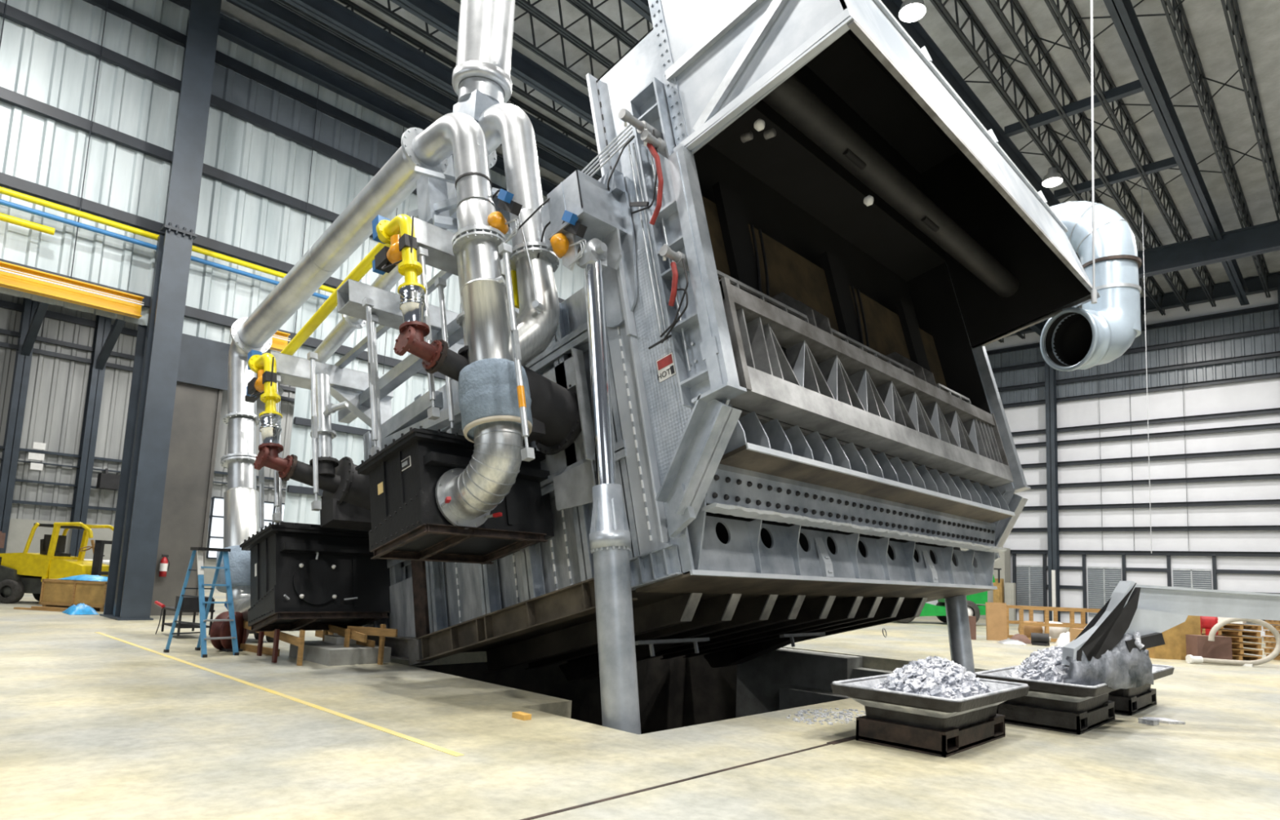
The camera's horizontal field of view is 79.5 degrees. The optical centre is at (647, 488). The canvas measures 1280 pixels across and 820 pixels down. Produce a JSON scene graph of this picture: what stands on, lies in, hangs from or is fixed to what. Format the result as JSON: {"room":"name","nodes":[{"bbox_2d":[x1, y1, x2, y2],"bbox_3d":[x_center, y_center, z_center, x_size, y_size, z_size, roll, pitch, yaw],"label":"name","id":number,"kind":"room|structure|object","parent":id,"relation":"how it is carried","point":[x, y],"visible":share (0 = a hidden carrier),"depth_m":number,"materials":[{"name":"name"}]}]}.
{"room":"factory floor","nodes":[
{"label":"factory floor","id":0,"kind":"room"},
{"bbox_2d":[0,293,295,586],"bbox_3d":[-18.789,-1.197,41.584,6.277,13.200,58.000,-4,-9,43],"label":"wall","id":1,"kind":"structure","parent":0,"point":[66,373],"depth_m":36.39,"materials":[{"name":"metal"}]},
{"bbox_2d":[27,452,44,460],"bbox_3d":[-27.789,-1.470,34.997,0.100,0.300,0.570,-4,-9,43],"label":"wall box","id":2,"kind":"object","parent":1,"relation":"attached to","point":[31,455],"visible":1,"depth_m":34.96,"materials":[{"name":"white plastic"}]},
{"bbox_2d":[29,462,43,470],"bbox_3d":[-27.767,-1.017,34.990,0.100,0.300,0.450,-4,-9,43],"label":"wall box","id":3,"kind":"object","parent":1,"relation":"attached to","point":[37,466],"visible":1,"depth_m":34.95,"materials":[{"name":"white plastic"}]},
{"bbox_2d":[32,441,45,449],"bbox_3d":[-27.727,-1.960,35.097,0.100,0.300,0.450,-4,-9,43],"label":"wall box","id":4,"kind":"object","parent":1,"relation":"attached to","point":[42,446],"visible":1,"depth_m":35.06,"materials":[{"name":"white plastic"}]},
{"bbox_2d":[96,467,119,489],"bbox_3d":[-26.005,-0.506,37.158,0.845,1.022,0.800,-4,-9,43],"label":"wall heater","id":5,"kind":"object","parent":1,"relation":"attached to","point":[104,481],"visible":0.93,"depth_m":36.85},
{"bbox_2d":[205,496,223,559],"bbox_3d":[-22.373,2.133,41.212,0.140,3.280,1.980,-4,-9,43],"label":"window","id":6,"kind":"structure","parent":1,"relation":"in","point":[215,533],"depth_m":40.74,"materials":[{"name":"white"}]},
{"bbox_2d":[259,501,284,531],"bbox_3d":[-20.868,2.377,42.798,0.140,3.280,1.980,-4,-9,43],"label":"window","id":7,"kind":"structure","parent":1,"relation":"in","point":[269,508],"depth_m":42.76,"materials":[{"name":"white"}]},
{"bbox_2d":[0,0,585,524],"bbox_3d":[-2.894,-3.548,30.334,0.430,16.700,51.000,-4,-9,43],"label":"wall","id":8,"kind":"structure","parent":0,"point":[90,90],"depth_m":20.65,"materials":[{"name":"white metal"}]},
{"bbox_2d":[0,212,54,235],"bbox_3d":[-17.036,-6.563,14.984,0.170,0.170,8.850,-4,-9,43],"label":"gas pipe","id":9,"kind":"object","parent":8,"relation":"attached to","point":[4,217],"visible":1,"depth_m":17.76,"materials":[{"name":"metal"}]},
{"bbox_2d":[159,554,169,576],"bbox_3d":[-12.426,1.974,19.788,0.181,0.560,0.186,1,-7,10],"label":"fire extinguisher","id":10,"kind":"object","parent":8,"relation":"attached to","point":[163,568],"visible":1,"depth_m":19.73,"materials":[{"name":"red metal"}]},
{"bbox_2d":[0,186,335,293],"bbox_3d":[-13.197,-6.551,19.072,0.150,0.150,20.000,-4,-9,43],"label":"gas pipe","id":11,"kind":"object","parent":8,"relation":"attached to","point":[5,191],"visible":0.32,"depth_m":19.16,"materials":[{"name":"metal"}]},
{"bbox_2d":[150,381,222,615],"bbox_3d":[-12.380,0.230,20.203,0.160,6.120,1.650,-4,-9,43],"label":"door","id":12,"kind":"structure","parent":8,"relation":"in","point":[186,505],"depth_m":20.39,"materials":[{"name":"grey metal"}]},
{"bbox_2d":[269,330,290,351],"bbox_3d":[-10.666,-4.226,21.480,0.360,0.500,1.250,-4,-9,43],"label":"girder","id":13,"kind":"object","parent":8,"relation":"attached to","point":[279,339],"visible":0.23,"depth_m":21.75,"materials":[{"name":"yellow metal"}]},
{"bbox_2d":[413,653,737,733],"bbox_3d":[0.404,5.029,13.788,8.670,3.040,10.850,-4,-9,43],"label":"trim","id":14,"kind":"structure","parent":0,"point":[675,692],"depth_m":19.33,"materials":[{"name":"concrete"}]},
{"bbox_2d":[735,647,893,717],"bbox_3d":[3.881,5.230,16.652,4.800,3.180,1.280,-4,-9,43],"label":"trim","id":15,"kind":"structure","parent":14,"relation":"on","point":[780,678],"depth_m":17.27,"materials":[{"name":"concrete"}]},
{"bbox_2d":[0,586,1279,819],"bbox_3d":[-5.924,4.696,28.475,72.000,0.356,58.000,-4,-9,43],"label":"floor","id":16,"kind":"structure","parent":0,"point":[98,722],"depth_m":6.90,"materials":[{"name":"concrete"}]},
{"bbox_2d":[13,607,65,611],"bbox_3d":[-15.465,3.112,19.809,1.800,0.045,0.120,2,-6,8],"label":"plank","id":17,"kind":"object","parent":16,"relation":"on","point":[22,608],"visible":0.64,"depth_m":19.78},
{"bbox_2d":[0,521,113,603],"bbox_3d":[-16.863,2.189,22.608,4.350,2.387,1.600,2,-6,0],"label":"forklift","id":18,"kind":"object","parent":16,"relation":"on","point":[20,573],"visible":0.58,"depth_m":22.03,"materials":[{"name":"metal"}]},
{"bbox_2d":[0,552,78,577],"bbox_3d":[-17.990,2.220,22.608,1.800,0.670,1.240,2,-6,0],"label":"hood","id":19,"kind":"object","parent":18,"relation":"attached to","point":[24,564],"depth_m":22.00,"materials":[{"name":"metal"}]},
{"bbox_2d":[39,578,106,611],"bbox_3d":[-15.202,2.876,20.896,1.960,0.780,0.930,1,-7,8],"label":"crate","id":20,"kind":"object","parent":16,"relation":"on","point":[56,593],"visible":0.67,"depth_m":20.47,"materials":[{"name":"wood"}]},
{"bbox_2d":[58,574,107,581],"bbox_3d":[-15.107,2.406,20.895,1.300,0.151,0.800,1,-7,9],"label":"tarp","id":21,"kind":"object","parent":20,"relation":"on","point":[79,577],"visible":0.85,"depth_m":20.62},
{"bbox_2d":[62,602,99,614],"bbox_3d":[-14.245,3.003,19.361,1.000,0.266,0.600,-4,-9,43],"label":"tarp","id":22,"kind":"object","parent":16,"relation":"on","point":[81,608],"visible":1,"depth_m":19.12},
{"bbox_2d":[99,0,222,620],"bbox_3d":[-12.301,-4.914,19.579,1.760,16.200,0.720,-4,-9,43],"label":"steel column","id":23,"kind":"structure","parent":16,"relation":"on","point":[140,495],"depth_m":19.06,"materials":[{"name":"metal"}]},
{"bbox_2d":[0,261,143,318],"bbox_3d":[-16.377,-5.151,15.459,0.360,0.500,10.750,-4,-9,43],"label":"girder","id":24,"kind":"object","parent":23,"relation":"attached to","point":[15,277],"visible":1,"depth_m":18.25,"materials":[{"name":"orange metal"}]},
{"bbox_2d":[0,199,328,299],"bbox_3d":[-13.550,-6.338,18.681,0.120,0.120,19.000,-4,-9,43],"label":"pipe","id":25,"kind":"object","parent":23,"relation":"attached to","point":[2,202],"visible":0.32,"depth_m":19.12,"materials":[{"name":"metal"}]},
{"bbox_2d":[217,13,556,196],"bbox_3d":[1.618,-10.344,34.448,0.300,0.420,38.400,-4,-9,43],"label":"beam","id":26,"kind":"structure","parent":23,"relation":"attached to","point":[230,29],"depth_m":22.65,"materials":[{"name":"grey metal"}]},
{"bbox_2d":[226,0,565,178],"bbox_3d":[2.151,-10.922,34.031,0.300,0.360,38.400,-4,-9,43],"label":"beam","id":27,"kind":"structure","parent":23,"relation":"attached to","point":[228,1],"depth_m":22.47,"materials":[{"name":"metal"}]},
{"bbox_2d":[154,595,214,635],"bbox_3d":[-9.120,2.479,15.094,1.553,0.776,0.660,-4,-9,43],"label":"chair","id":28,"kind":"object","parent":16,"relation":"on","point":[189,604],"visible":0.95,"depth_m":14.70,"materials":[{"name":"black metal"}]},
{"bbox_2d":[163,546,239,657],"bbox_3d":[-7.136,1.811,12.468,1.075,1.708,0.602,-1,-7,27],"label":"stepladder","id":29,"kind":"object","parent":16,"relation":"on","point":[224,553],"visible":1,"depth_m":12.42,"materials":[{"name":"blue plastic"}]},
{"bbox_2d":[209,610,249,652],"bbox_3d":[-7.064,2.408,13.035,0.543,0.660,0.670,-4,-9,43],"label":"hose reel","id":30,"kind":"object","parent":16,"relation":"on","point":[218,628],"visible":0.71,"depth_m":12.87,"materials":[{"name":"red metal"}]},
{"bbox_2d":[240,620,397,666],"bbox_3d":[-5.522,2.432,12.524,3.212,0.630,1.390,-4,-9,43],"label":"wooden stand","id":31,"kind":"object","parent":16,"relation":"on","point":[360,633],"visible":0.7,"depth_m":12.04,"materials":[{"name":"brown wood"}]},
{"bbox_2d":[288,640,391,666],"bbox_3d":[-4.946,2.632,12.435,1.450,0.240,1.050,-4,-9,43],"label":"concrete block","id":32,"kind":"object","parent":16,"relation":"on","point":[318,651],"visible":0.75,"depth_m":11.95,"materials":[{"name":"concrete"}]},
{"bbox_2d":[324,632,356,644],"bbox_3d":[-5.012,2.444,12.596,0.450,0.155,0.350,-4,-9,43],"label":"box","id":33,"kind":"object","parent":32,"relation":"on","point":[335,638],"visible":0.64,"depth_m":12.46,"materials":[{"name":"grey plastic"}]},
{"bbox_2d":[511,711,531,719],"bbox_3d":[-1.322,2.393,8.112,0.200,0.055,0.100,-4,-9,43],"label":"wood block","id":34,"kind":"object","parent":16,"relation":"on","point":[519,715],"visible":1,"depth_m":8.07,"materials":[{"name":"orange wood"}]},
{"bbox_2d":[215,0,1100,680],"bbox_3d":[-0.023,-2.143,14.684,12.894,11.271,12.334,-4,-9,43],"label":"furnace","id":35,"kind":"object","parent":16,"relation":"on","point":[816,246],"visible":1,"depth_m":10.63,"materials":[{"name":"metal"}]},
{"bbox_2d":[248,349,262,369],"bbox_3d":[-6.310,-2.065,12.380,0.160,0.280,0.160,-23,-22,39],"label":"switch","id":36,"kind":"object","parent":35,"relation":"attached to","point":[252,352],"depth_m":12.34,"materials":[{"name":"blue paint"}]},
{"bbox_2d":[372,214,390,244],"bbox_3d":[-3.381,-3.301,9.791,0.160,0.280,0.160,-23,-22,39],"label":"switch","id":37,"kind":"object","parent":35,"relation":"attached to","point":[375,222],"depth_m":9.75,"materials":[{"name":"blue paint"}]},
{"bbox_2d":[452,0,515,121],"bbox_3d":[-2.318,-9.581,11.923,0.879,8.700,0.879,4,-7,-17],"label":"exhaust stack","id":38,"kind":"object","parent":35,"relation":"on","point":[482,80],"visible":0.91,"depth_m":11.24,"materials":[{"name":"metal"}]},
{"bbox_2d":[575,237,640,734],"bbox_3d":[-0.409,0.911,8.640,1.699,8.057,0.471,-3,-8,41],"label":"hydraulic cylinder","id":39,"kind":"object","parent":35,"relation":"attached to","point":[610,537],"visible":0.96,"depth_m":8.52,"materials":[{"name":"metal"}]},
{"bbox_2d":[719,444,1011,522],"bbox_3d":[3.774,0.136,11.780,0.740,0.080,8.620,-23,-22,39],"label":"shelf","id":40,"kind":"object","parent":35,"relation":"attached to","point":[751,459],"depth_m":10.44,"materials":[{"name":"metal"}]},
{"bbox_2d":[944,595,974,673],"bbox_3d":[6.194,1.978,15.557,0.471,8.070,2.097,3,-6,-6],"label":"hydraulic cylinder","id":41,"kind":"object","parent":35,"relation":"attached to","point":[956,607],"visible":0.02,"depth_m":15.11,"materials":[{"name":"metal"}]},
{"bbox_2d":[1040,200,1142,371],"bbox_3d":[8.297,-4.031,16.251,1.871,3.896,3.570,6,-7,-27],"label":"duct","id":42,"kind":"object","parent":35,"relation":"attached to","point":[1099,333],"visible":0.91,"depth_m":14.98,"materials":[{"name":"metal"}]},
{"bbox_2d":[786,707,866,724],"bbox_3d":[2.148,2.669,9.066,0.778,0.016,1.361,-4,-9,43],"label":"dross spill","id":43,"kind":"object","parent":16,"relation":"on","point":[816,711],"visible":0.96,"depth_m":9.05,"materials":[{"name":"metal"}]},
{"bbox_2d":[830,673,1029,757],"bbox_3d":[2.982,2.311,8.022,1.320,0.564,2.000,-4,-9,43],"label":"metal tray","id":44,"kind":"object","parent":16,"relation":"on","point":[936,726],"visible":0.84,"depth_m":7.49,"materials":[{"name":"metal"}]},
{"bbox_2d":[874,655,995,698],"bbox_3d":[3.002,1.994,8.052,0.861,0.506,1.480,-4,-9,43],"label":"heap","id":45,"kind":"object","parent":44,"relation":"in","point":[935,676],"visible":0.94,"depth_m":7.74,"materials":[{"name":"metal"}]},
{"bbox_2d":[897,568,1001,622],"bbox_3d":[12.974,4.687,34.041,5.050,2.530,2.300,3,-6,-1],"label":"telehandler","id":46,"kind":"object","parent":16,"relation":"on","point":[939,610],"visible":0.17,"depth_m":33.28,"materials":[{"name":"green paint"}]},
{"bbox_2d":[968,615,976,639],"bbox_3d":[10.062,4.376,24.317,0.500,0.720,0.400,2,-6,1],"label":"carton","id":47,"kind":"object","parent":16,"relation":"on","point":[972,620],"visible":0.29,"depth_m":24.12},
{"bbox_2d":[985,601,1007,639],"bbox_3d":[11.028,4.184,24.297,0.620,1.183,0.151,2,-6,1],"label":"plywood sheet","id":48,"kind":"object","parent":16,"relation":"on","point":[996,612],"visible":0.86,"depth_m":24.26,"materials":[{"name":"wood"}]},
{"bbox_2d":[993,577,1004,602],"bbox_3d":[18.725,5.887,41.011,0.450,2.200,0.340,-4,-9,43],"label":"tall cabinet","id":49,"kind":"object","parent":16,"relation":"on","point":[998,593],"visible":0.5,"depth_m":40.92,"materials":[{"name":"brown wood"}]},
{"bbox_2d":[1004,582,1016,620],"bbox_3d":[19.158,5.959,40.589,0.450,2.000,0.340,-4,-9,43],"label":"tall cabinet","id":50,"kind":"object","parent":16,"relation":"on","point":[1010,588],"visible":0.64,"depth_m":40.46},
{"bbox_2d":[996,639,1026,644],"bbox_3d":[10.902,4.560,23.006,0.760,0.132,0.608,1,-7,15],"label":"heap","id":51,"kind":"object","parent":16,"relation":"on","point":[1005,641],"visible":1,"depth_m":22.81,"materials":[{"name":"fabric"}]},
{"bbox_2d":[1009,633,1031,643],"bbox_3d":[11.418,4.572,23.554,0.640,0.274,0.512,1,-7,15],"label":"heap","id":52,"kind":"object","parent":16,"relation":"on","point":[1022,637],"visible":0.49,"depth_m":23.40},
{"bbox_2d":[1031,632,1050,645],"bbox_3d":[11.660,4.455,22.790,0.528,0.358,0.400,-1,-7,27],"label":"motor","id":53,"kind":"object","parent":16,"relation":"on","point":[1037,638],"visible":1,"depth_m":22.70,"materials":[{"name":"metal"}]},
{"bbox_2d":[974,664,1117,734],"bbox_3d":[5.035,2.562,9.461,1.320,0.564,2.000,-4,-9,43],"label":"metal tray","id":54,"kind":"object","parent":16,"relation":"on","point":[1068,708],"visible":0.66,"depth_m":8.84,"materials":[{"name":"metal"}]},
{"bbox_2d":[1005,645,1068,682],"bbox_3d":[5.047,2.218,9.504,0.860,0.560,1.480,-4,-9,43],"label":"heap","id":55,"kind":"object","parent":54,"relation":"in","point":[1045,664],"visible":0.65,"depth_m":9.17,"materials":[{"name":"metal"}]},
{"bbox_2d":[1006,604,1100,641],"bbox_3d":[13.799,4.382,24.780,4.060,1.070,1.090,2,-6,1],"label":"frame","id":56,"kind":"object","parent":16,"relation":"on","point":[1054,628],"visible":0.36,"depth_m":24.45,"materials":[{"name":"wood"}]},
{"bbox_2d":[1051,569,1056,621],"bbox_3d":[21.208,5.615,40.112,0.160,2.750,0.100,-4,-9,43],"label":"drain pipe","id":57,"kind":"object","parent":16,"relation":"on","point":[1053,571],"visible":0.64,"depth_m":40.11,"materials":[{"name":"white plastic"}]},
{"bbox_2d":[1054,631,1070,646],"bbox_3d":[12.469,4.452,22.853,0.600,0.445,0.480,1,-7,15],"label":"heap","id":58,"kind":"object","parent":16,"relation":"on","point":[1064,639],"visible":0.48,"depth_m":22.74,"materials":[{"name":"white plastic"}]},
{"bbox_2d":[1069,627,1084,641],"bbox_3d":[12.079,4.113,20.779,1.000,0.620,0.600,2,-6,1],"label":"crate","id":59,"kind":"object","parent":16,"relation":"on","point":[1073,632],"visible":0.14,"depth_m":20.89,"materials":[{"name":"cardboard"}]},
{"bbox_2d":[1107,663,1174,715],"bbox_3d":[6.584,2.803,11.007,1.320,0.564,2.000,-4,-9,43],"label":"bin","id":60,"kind":"object","parent":16,"relation":"on","point":[1132,700],"visible":0.36,"depth_m":10.43,"materials":[{"name":"metal"}]},
{"bbox_2d":[1137,717,1159,725],"bbox_3d":[6.197,2.869,9.496,0.164,0.060,0.177,6,-7,-30],"label":"lump","id":61,"kind":"object","parent":16,"relation":"on","point":[1148,721],"visible":1,"depth_m":9.45,"materials":[{"name":"metal"}]},
{"bbox_2d":[1142,716,1185,724],"bbox_3d":[6.514,2.921,9.703,0.274,0.030,0.360,4,-7,-15],"label":"lump","id":62,"kind":"object","parent":16,"relation":"on","point":[1164,720],"visible":0.86,"depth_m":9.61,"materials":[{"name":"metal"}]},
{"bbox_2d":[1061,580,1279,688],"bbox_3d":[7.994,2.055,9.058,6.466,1.730,0.581,3,-6,-2],"label":"skimmer","id":63,"kind":"object","parent":16,"relation":"on","point":[1111,650],"visible":0.94,"depth_m":8.88,"materials":[{"name":"metal"}]},
{"bbox_2d":[1146,615,1200,659],"bbox_3d":[13.598,3.832,20.075,1.200,1.150,0.700,2,-6,1],"label":"crate","id":64,"kind":"object","parent":16,"relation":"on","point":[1174,647],"visible":0.29,"depth_m":19.73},
{"bbox_2d":[1200,615,1217,635],"bbox_3d":[14.731,3.828,20.186,0.435,1.280,0.328,-4,-9,43],"label":"chair","id":65,"kind":"object","parent":16,"relation":"on","point":[1207,623],"visible":0.4,"depth_m":20.18,"materials":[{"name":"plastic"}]},
{"bbox_2d":[1186,634,1232,659],"bbox_3d":[14.003,3.995,19.180,0.850,0.660,0.400,2,-6,0],"label":"carton","id":66,"kind":"object","parent":16,"relation":"on","point":[1196,645],"visible":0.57,"depth_m":19.00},
{"bbox_2d":[1185,617,1279,666],"bbox_3d":[14.336,3.686,18.642,2.424,1.202,0.309,2,-6,4],"label":"hose","id":67,"kind":"object","parent":16,"relation":"on","point":[1190,659],"visible":0.97,"depth_m":18.58,"materials":[{"name":"white plastic"}]},
{"bbox_2d":[1231,653,1262,660],"bbox_3d":[15.599,4.520,20.860,1.200,0.130,1.190,2,-6,1],"label":"wooden pallet","id":68,"kind":"object","parent":16,"relation":"on","point":[1235,656],"visible":0.25,"depth_m":20.40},
{"bbox_2d":[1231,647,1262,655],"bbox_3d":[15.620,4.360,20.864,1.200,0.130,1.190,3,-6,-1],"label":"wooden pallet","id":69,"kind":"object","parent":68,"relation":"on","point":[1234,650],"visible":0.3,"depth_m":20.38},
{"bbox_2d":[1231,640,1262,648],"bbox_3d":[15.612,4.202,20.895,1.200,0.130,1.190,3,-6,-3],"label":"wooden pallet","id":70,"kind":"object","parent":69,"relation":"on","point":[1234,644],"visible":0.34,"depth_m":20.42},
{"bbox_2d":[1200,633,1262,642],"bbox_3d":[15.634,4.043,20.900,1.200,0.130,1.190,2,-6,1],"label":"wooden pallet","id":71,"kind":"object","parent":70,"relation":"on","point":[1234,637],"visible":0.5,"depth_m":20.47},
{"bbox_2d":[1201,627,1261,636],"bbox_3d":[15.626,3.885,20.931,1.200,0.130,1.190,3,-6,-1],"label":"wooden pallet","id":72,"kind":"object","parent":71,"relation":"on","point":[1221,631],"visible":0.61,"depth_m":20.51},
{"bbox_2d":[1220,622,1262,630],"bbox_3d":[15.647,3.725,20.936,1.200,0.130,1.190,3,-6,-3],"label":"wooden pallet","id":73,"kind":"object","parent":72,"relation":"on","point":[1230,625],"visible":0.45,"depth_m":20.50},
{"bbox_2d":[220,0,1279,308],"bbox_3d":[8.547,-12.714,20.196,32.000,0.200,54.000,-4,-9,43],"label":"ceiling","id":74,"kind":"structure","parent":0,"point":[1260,19],"depth_m":22.90,"materials":[{"name":"metal"}]},
{"bbox_2d":[271,0,601,179],"bbox_3d":[-0.758,-11.501,28.631,0.150,1.090,51.739,-4,-9,43],"label":"joist","id":75,"kind":"object","parent":74,"relation":"attached to","point":[348,3],"visible":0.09,"depth_m":22.23,"materials":[{"name":"metal"}]},
{"bbox_2d":[362,0,595,139],"bbox_3d":[0.553,-11.583,27.400,0.150,1.090,51.739,-4,-9,43],"label":"joist","id":76,"kind":"object","parent":74,"relation":"attached to","point":[376,5],"visible":0.06,"depth_m":21.01,"materials":[{"name":"metal"}]},
{"bbox_2d":[454,0,609,88],"bbox_3d":[1.863,-11.666,26.170,0.150,1.090,51.739,-4,-9,43],"label":"joist","id":77,"kind":"object","parent":74,"relation":"attached to","point":[532,47],"visible":0.06,"depth_m":21.41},
{"bbox_2d":[515,0,1004,342],"bbox_3d":[2.701,-11.719,25.383,0.150,1.090,51.739,-4,-9,43],"label":"joist","id":78,"kind":"object","parent":74,"relation":"attached to","point":[526,4],"visible":0.09,"depth_m":20.65,"materials":[{"name":"metal"}]},
{"bbox_2d":[573,0,1025,338],"bbox_3d":[3.538,-11.772,24.597,0.150,1.090,51.739,-4,-9,43],"label":"joist","id":79,"kind":"object","parent":74,"relation":"attached to","point":[588,6],"visible":0.08,"depth_m":19.94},
{"bbox_2d":[898,0,925,22],"bbox_3d":[6.352,-12.006,18.425,0.620,1.490,0.620,-4,-9,43],"label":"lamp","id":80,"kind":"object","parent":74,"relation":"hanging from","point":[910,11],"visible":1,"depth_m":18.23,"materials":[{"name":"white"}]},
{"bbox_2d":[929,0,1165,315],"bbox_3d":[8.345,-12.075,20.084,0.150,1.090,51.739,-4,-9,43],"label":"joist","id":81,"kind":"object","parent":74,"relation":"attached to","point":[940,6],"visible":0.67,"depth_m":22.74,"materials":[{"name":"metal"}]},
{"bbox_2d":[1041,142,1062,186],"bbox_3d":[13.535,-10.874,25.722,0.620,1.490,0.620,-4,-9,43],"label":"lamp","id":82,"kind":"object","parent":81,"relation":"hanging from","point":[1053,178],"visible":0.98,"depth_m":25.53,"materials":[{"name":"white"}]},
{"bbox_2d":[963,0,1184,83],"bbox_3d":[7.141,-11.683,24.147,17.673,0.959,0.040,-4,-9,43],"label":"joist bridging","id":83,"kind":"object","parent":81,"relation":"attached to","point":[1141,1],"visible":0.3,"depth_m":20.61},
{"bbox_2d":[1019,62,1248,155],"bbox_3d":[10.424,-11.152,27.608,17.673,0.959,0.040,-4,-9,43],"label":"joist bridging","id":84,"kind":"object","parent":81,"relation":"attached to","point":[1237,70],"visible":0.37,"depth_m":23.44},
{"bbox_2d":[1061,138,1262,203],"bbox_3d":[13.639,-10.631,30.997,17.673,0.959,0.040,-4,-9,43],"label":"brace","id":85,"kind":"object","parent":81,"relation":"attached to","point":[1242,156],"visible":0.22,"depth_m":26.55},
{"bbox_2d":[985,0,1190,311],"bbox_3d":[9.073,-12.121,19.401,0.150,1.090,51.739,-4,-9,43],"label":"joist","id":86,"kind":"object","parent":74,"relation":"attached to","point":[997,11],"visible":0.88,"depth_m":23.50,"materials":[{"name":"metal"}]},
{"bbox_2d":[1004,79,1143,137],"bbox_3d":[12.500,-11.200,22.732,3.650,0.260,0.220,-4,-9,43],"label":"girder","id":87,"kind":"object","parent":86,"relation":"attached to","point":[1131,88],"visible":0.79,"depth_m":22.55,"materials":[{"name":"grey metal"}]},
{"bbox_2d":[1053,156,1177,199],"bbox_3d":[15.988,-10.636,26.409,3.650,0.260,0.220,-4,-9,43],"label":"girder","id":88,"kind":"object","parent":86,"relation":"attached to","point":[1169,162],"visible":0.79,"depth_m":26.20,"materials":[{"name":"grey metal"}]},
{"bbox_2d":[1090,0,1097,303],"bbox_3d":[6.976,-8.105,12.102,0.196,10.700,0.080,-4,-9,43],"label":"hanging cable","id":89,"kind":"object","parent":74,"relation":"hanging from","point":[1094,291],"visible":1,"depth_m":11.76,"materials":[{"name":"grey plastic"}]},
{"bbox_2d":[1044,0,1216,306],"bbox_3d":[9.838,-12.170,18.683,0.150,1.090,51.739,-4,-9,43],"label":"joist","id":90,"kind":"object","parent":74,"relation":"attached to","point":[1144,152],"visible":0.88,"depth_m":23.84,"materials":[{"name":"metal"}]},
{"bbox_2d":[1141,177,1151,553],"bbox_3d":[16.992,-4.623,26.197,0.071,13.600,0.024,-4,-9,43],"label":"hanging cable","id":91,"kind":"object","parent":74,"relation":"hanging from","point":[1141,178],"visible":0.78,"depth_m":26.13,"materials":[{"name":"grey plastic"}]},
{"bbox_2d":[1160,0,1271,297],"bbox_3d":[11.331,-12.264,17.281,0.150,1.090,51.739,-4,-9,43],"label":"joist","id":92,"kind":"object","parent":74,"relation":"attached to","point":[1241,206],"visible":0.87,"depth_m":23.12,"materials":[{"name":"metal"}]},
{"bbox_2d":[1221,0,1279,220],"bbox_3d":[12.096,-12.312,16.563,0.150,1.090,51.739,-4,-9,43],"label":"joist","id":93,"kind":"object","parent":74,"relation":"attached to","point":[1235,19],"visible":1,"depth_m":22.12,"materials":[{"name":"metal"}]},
{"bbox_2d":[926,271,1279,636],"bbox_3d":[25.422,-1.552,38.151,31.000,16.900,0.950,-4,-9,43],"label":"wall","id":94,"kind":"structure","parent":0,"point":[1080,437],"depth_m":38.38,"materials":[{"name":"metal"}]},
{"bbox_2d":[231,0,598,180],"bbox_3d":[-1.456,-11.237,29.041,0.320,0.500,51.400,-4,-9,43],"label":"roof beam","id":95,"kind":"structure","parent":94,"relation":"attached to","point":[268,10],"depth_m":21.93,"materials":[{"name":"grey metal"}]},
{"bbox_2d":[622,0,1045,336],"bbox_3d":[4.289,-11.402,23.617,0.320,0.600,51.400,-4,-9,43],"label":"roof beam","id":96,"kind":"structure","parent":94,"relation":"attached to","point":[642,6],"depth_m":19.04,"materials":[{"name":"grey metal"}]},
{"bbox_2d":[1137,219,1279,278],"bbox_3d":[19.756,-9.183,32.043,30.200,1.000,0.450,-4,-9,43],"label":"girder","id":97,"kind":"object","parent":96,"relation":"attached to","point":[1264,237],"visible":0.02,"depth_m":29.95,"materials":[{"name":"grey metal"}]},
{"bbox_2d":[283,0,601,176],"bbox_3d":[-0.202,-10.822,27.788,0.320,0.500,51.400,-4,-9,43],"label":"roof beam","id":98,"kind":"structure","parent":97,"relation":"attached to","point":[335,15],"depth_m":20.97,"materials":[{"name":"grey metal"}]},
{"bbox_2d":[390,0,593,124],"bbox_3d":[1.048,-11.197,26.660,0.320,0.550,51.400,-4,-9,43],"label":"roof beam","id":99,"kind":"structure","parent":97,"relation":"attached to","point":[436,13],"depth_m":21.87,"materials":[{"name":"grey metal"}]},
{"bbox_2d":[880,0,1147,329],"bbox_3d":[7.590,-11.313,20.472,0.320,0.800,51.400,-4,-9,43],"label":"roof beam","id":100,"kind":"structure","parent":97,"relation":"attached to","point":[916,31],"depth_m":22.30,"materials":[{"name":"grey metal"}]},
{"bbox_2d":[1103,0,1249,305],"bbox_3d":[10.582,-11.799,17.709,0.320,0.600,51.400,-4,-9,43],"label":"roof beam","id":101,"kind":"structure","parent":97,"relation":"attached to","point":[1122,13],"depth_m":22.66,"materials":[{"name":"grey metal"}]},
{"bbox_2d":[960,547,1010,618],"bbox_3d":[18.594,5.242,42.926,2.900,3.900,0.900,-4,-9,43],"label":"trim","id":102,"kind":"structure","parent":94,"relation":"attached to","point":[1003,562],"depth_m":41.97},
{"bbox_2d":[1016,564,1043,612],"bbox_3d":[20.770,5.404,41.759,1.350,2.500,0.110,-4,-9,43],"label":"louver","id":103,"kind":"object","parent":94,"relation":"in","point":[1029,578],"depth_m":41.75,"materials":[{"name":"metal"}]},
{"bbox_2d":[1087,566,1121,615],"bbox_3d":[23.374,5.240,39.314,1.500,2.500,0.110,-4,-9,43],"label":"louver","id":104,"kind":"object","parent":94,"relation":"in","point":[1100,591],"depth_m":39.44,"materials":[{"name":"metal"}]},
{"bbox_2d":[1172,568,1211,589],"bbox_3d":[26.068,5.070,36.785,1.500,2.500,0.110,-4,-9,43],"label":"louver","id":105,"kind":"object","parent":94,"relation":"in","point":[1195,578],"depth_m":36.83,"materials":[{"name":"metal"}]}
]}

